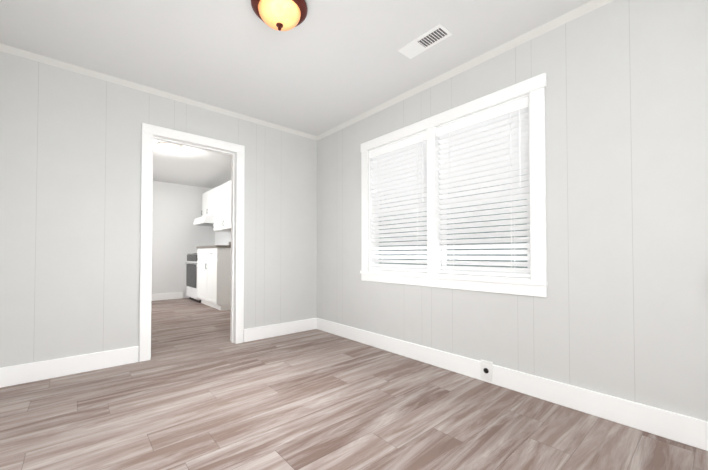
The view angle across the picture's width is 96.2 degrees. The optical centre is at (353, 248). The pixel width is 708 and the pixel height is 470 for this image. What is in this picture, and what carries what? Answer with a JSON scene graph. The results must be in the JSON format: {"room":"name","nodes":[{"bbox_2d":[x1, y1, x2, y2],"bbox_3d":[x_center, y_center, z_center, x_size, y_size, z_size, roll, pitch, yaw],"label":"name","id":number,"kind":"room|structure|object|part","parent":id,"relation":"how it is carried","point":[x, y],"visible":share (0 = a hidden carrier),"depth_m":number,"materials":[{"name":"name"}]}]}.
{"room":"empty living room","nodes":[
{"label":"empty living room","id":0,"kind":"room"},
{"bbox_2d":[0,51,316,367],"bbox_3d":[-1.560,-0.218,3.188,2.780,2.440,0.120,1,-1,-41],"label":"wall","id":1,"kind":"structure","parent":0,"point":[70,184],"depth_m":2.62,"materials":[{"name":"paint"}]},
{"bbox_2d":[0,43,3,51],"bbox_3d":[-1.134,-1.464,0.635,0.038,0.038,4.320,1,-1,-41],"label":"crown molding","id":2,"kind":"structure","parent":1,"relation":"attached to","point":[1,45],"depth_m":2.27,"materials":[{"name":"paint"}]},
{"bbox_2d":[0,346,138,387],"bbox_3d":[-2.215,0.920,2.504,0.860,0.140,0.020,1,-1,-41],"label":"baseboard","id":3,"kind":"structure","parent":1,"relation":"attached to","point":[41,370],"depth_m":2.47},
{"bbox_2d":[4,45,315,139],"bbox_3d":[-1.504,-1.420,3.153,2.670,0.038,0.038,1,-1,-41],"label":"crown molding","id":4,"kind":"structure","parent":1,"relation":"attached to","point":[7,49],"depth_m":2.81,"materials":[{"name":"paint"}]},
{"bbox_2d":[139,123,244,361],"bbox_3d":[-1.582,-0.056,3.166,0.930,2.115,0.160,1,-1,-41],"label":"door frame","id":5,"kind":"structure","parent":1,"relation":"attached to","point":[149,131],"depth_m":2.86,"materials":[{"name":"white wood"}]},
{"bbox_2d":[151,135,235,342],"bbox_3d":[-1.582,-0.021,3.165,0.790,2.045,0.124,1,-1,-41],"label":"lining","id":6,"kind":"object","parent":1,"relation":"attached to","point":[233,245],"visible":0.54,"depth_m":3.39,"materials":[{"name":"white wood"}]},
{"bbox_2d":[243,318,315,341],"bbox_3d":[-0.831,0.941,3.710,0.930,0.140,0.020,1,-1,-41],"label":"baseboard","id":7,"kind":"structure","parent":1,"relation":"attached to","point":[256,333],"depth_m":3.67,"materials":[{"name":"white wood"}]},
{"bbox_2d":[152,181,214,297],"bbox_3d":[-4.284,-0.164,6.358,2.840,2.440,0.120,1,-1,-41],"label":"wall","id":8,"kind":"structure","parent":0,"point":[178,236],"depth_m":6.71,"materials":[{"name":"paint"}]},
{"bbox_2d":[151,292,183,300],"bbox_3d":[-4.468,0.982,6.085,2.170,0.140,0.020,1,-1,-41],"label":"baseboard","id":9,"kind":"structure","parent":8,"relation":"attached to","point":[175,295],"depth_m":6.60,"materials":[{"name":"white wood"}]},
{"bbox_2d":[215,231,230,244],"bbox_3d":[-1.834,-0.173,5.801,0.120,2.440,4.180,1,-1,-41],"label":"wall","id":10,"kind":"structure","parent":0,"point":[222,238],"depth_m":6.87,"materials":[{"name":"paint"}]},
{"bbox_2d":[193,216,213,225],"bbox_3d":[-2.997,-0.565,6.660,0.500,0.147,0.760,1,-1,-41],"label":"range hood","id":11,"kind":"object","parent":10,"relation":"attached to","point":[205,221],"visible":0.62,"depth_m":6.34,"materials":[{"name":"metal"}]},
{"bbox_2d":[201,189,213,215],"bbox_3d":[-2.940,-0.927,6.715,0.351,0.540,0.760,1,-1,-41],"label":"upper cabinet","id":12,"kind":"object","parent":10,"relation":"attached to","point":[207,203],"visible":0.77,"depth_m":6.58,"materials":[{"name":"laminate"}]},
{"bbox_2d":[212,180,230,231],"bbox_3d":[-2.309,-0.780,5.988,0.351,0.860,1.150,1,-1,-41],"label":"upper cabinet","id":13,"kind":"object","parent":10,"relation":"attached to","point":[222,209],"visible":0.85,"depth_m":5.94,"materials":[{"name":"laminate"}]},
{"bbox_2d":[0,0,591,188],"bbox_3d":[-1.452,-1.490,3.132,3.080,0.100,8.740,1,-1,-41],"label":"ceiling","id":14,"kind":"structure","parent":0,"point":[324,66],"depth_m":2.30,"materials":[{"name":"paint"}]},
{"bbox_2d":[157,142,182,153],"bbox_3d":[-2.536,-1.370,4.374,0.310,0.097,0.310,1,-1,-41],"label":"flush-mount light","id":15,"kind":"object","parent":14,"relation":"attached to","point":[167,147],"visible":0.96,"depth_m":4.29,"materials":[{"name":"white glass"}]},
{"bbox_2d":[251,0,307,30],"bbox_3d":[-0.444,-1.382,1.898,0.330,0.158,0.330,1,-1,-41],"label":"flush-mount light fixture","id":16,"kind":"object","parent":14,"relation":"attached to","point":[282,15],"visible":1,"depth_m":1.85,"materials":[{"name":"beige glass"}]},
{"bbox_2d":[397,23,452,58],"bbox_3d":[0.493,-1.449,2.240,0.150,0.010,0.360,1,-1,-41],"label":"ceiling vent","id":17,"kind":"object","parent":14,"relation":"in","point":[435,35],"visible":1,"depth_m":2.22,"materials":[{"name":"white metal"}]},
{"bbox_2d":[0,298,707,469],"bbox_3d":[-1.452,1.050,3.088,3.080,0.100,8.740,1,-1,-41],"label":"floor","id":18,"kind":"structure","parent":0,"point":[199,390],"depth_m":1.84,"materials":[{"name":"laminate"}]},
{"bbox_2d":[185,253,200,302],"bbox_3d":[-3.060,0.490,6.586,0.669,1.140,0.760,1,-1,-41],"label":"range cooker","id":19,"kind":"object","parent":18,"relation":"on","point":[191,276],"visible":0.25,"depth_m":6.37,"materials":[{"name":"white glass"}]},
{"bbox_2d":[196,242,230,310],"bbox_3d":[-2.413,0.451,5.862,0.645,1.195,1.170,1,-1,-41],"label":"base cabinet","id":20,"kind":"object","parent":18,"relation":"on","point":[213,265],"visible":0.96,"depth_m":5.38,"materials":[{"name":"laminate"}]},
{"bbox_2d":[317,0,707,420],"bbox_3d":[0.953,-0.230,2.513,0.120,2.440,4.440,1,-1,-41],"label":"wall","id":21,"kind":"structure","parent":0,"point":[620,310],"depth_m":1.87,"materials":[{"name":"paint"}]},
{"bbox_2d":[360,73,547,297],"bbox_3d":[0.706,-0.403,2.772,0.156,1.465,1.790,1,-1,-41],"label":"window","id":22,"kind":"structure","parent":21,"relation":"in","point":[535,284],"depth_m":2.50,"materials":[{"name":"white wood"}]},
{"bbox_2d":[370,132,426,271],"bbox_3d":[0.429,-0.406,3.077,0.068,1.240,0.737,1,-1,-41],"label":"window blind","id":23,"kind":"object","parent":22,"relation":"attached to","point":[399,169],"visible":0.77,"depth_m":3.06,"materials":[{"name":"white plastic"}]},
{"bbox_3d":[0.475,-0.405,3.117,0.034,1.246,0.743,1,-1,-41],"label":"window sash","id":24,"kind":"part","parent":22,"relation":"part of","materials":[{"name":"white plastic"}]},
{"bbox_2d":[436,96,529,277],"bbox_3d":[0.970,-0.417,2.457,0.068,1.240,0.737,1,-1,-41],"label":"window blind","id":25,"kind":"object","parent":22,"relation":"attached to","point":[483,146],"visible":0.85,"depth_m":2.42,"materials":[{"name":"white plastic"}]},
{"bbox_3d":[1.016,-0.415,2.497,0.034,1.246,0.743,1,-1,-41],"label":"window sash","id":26,"kind":"part","parent":22,"relation":"part of","materials":[{"name":"white plastic"}]},
{"bbox_2d":[316,0,613,140],"bbox_3d":[0.933,-1.433,2.437,0.038,0.038,4.320,1,-1,-41],"label":"crown molding","id":27,"kind":"structure","parent":21,"relation":"attached to","point":[590,6],"depth_m":2.37,"materials":[{"name":"paint"}]},
{"bbox_2d":[316,318,707,450],"bbox_3d":[0.939,0.918,2.402,0.020,0.140,4.320,1,-1,-41],"label":"baseboard","id":28,"kind":"structure","parent":21,"relation":"attached to","point":[685,429],"depth_m":2.00,"materials":[{"name":"white wood"}]},
{"bbox_2d":[481,360,492,381],"bbox_3d":[0.977,0.899,2.342,0.010,0.140,0.090,1,-1,-41],"label":"electrical outlet plate","id":29,"kind":"object","parent":28,"relation":"attached to","point":[488,365],"visible":1,"depth_m":2.33,"materials":[{"name":"white plastic"}]},
{"label":"outside","id":30,"kind":"structure","parent":0,"visible":0},
{"bbox_2d":[379,164,527,269],"bbox_3d":[1.076,-0.450,3.128,0.010,2.900,4.600,1,-1,-41],"label":"sky","id":31,"kind":"structure","parent":30,"point":[462,238],"depth_m":3.05,"materials":[{"name":"white"}]}
]}

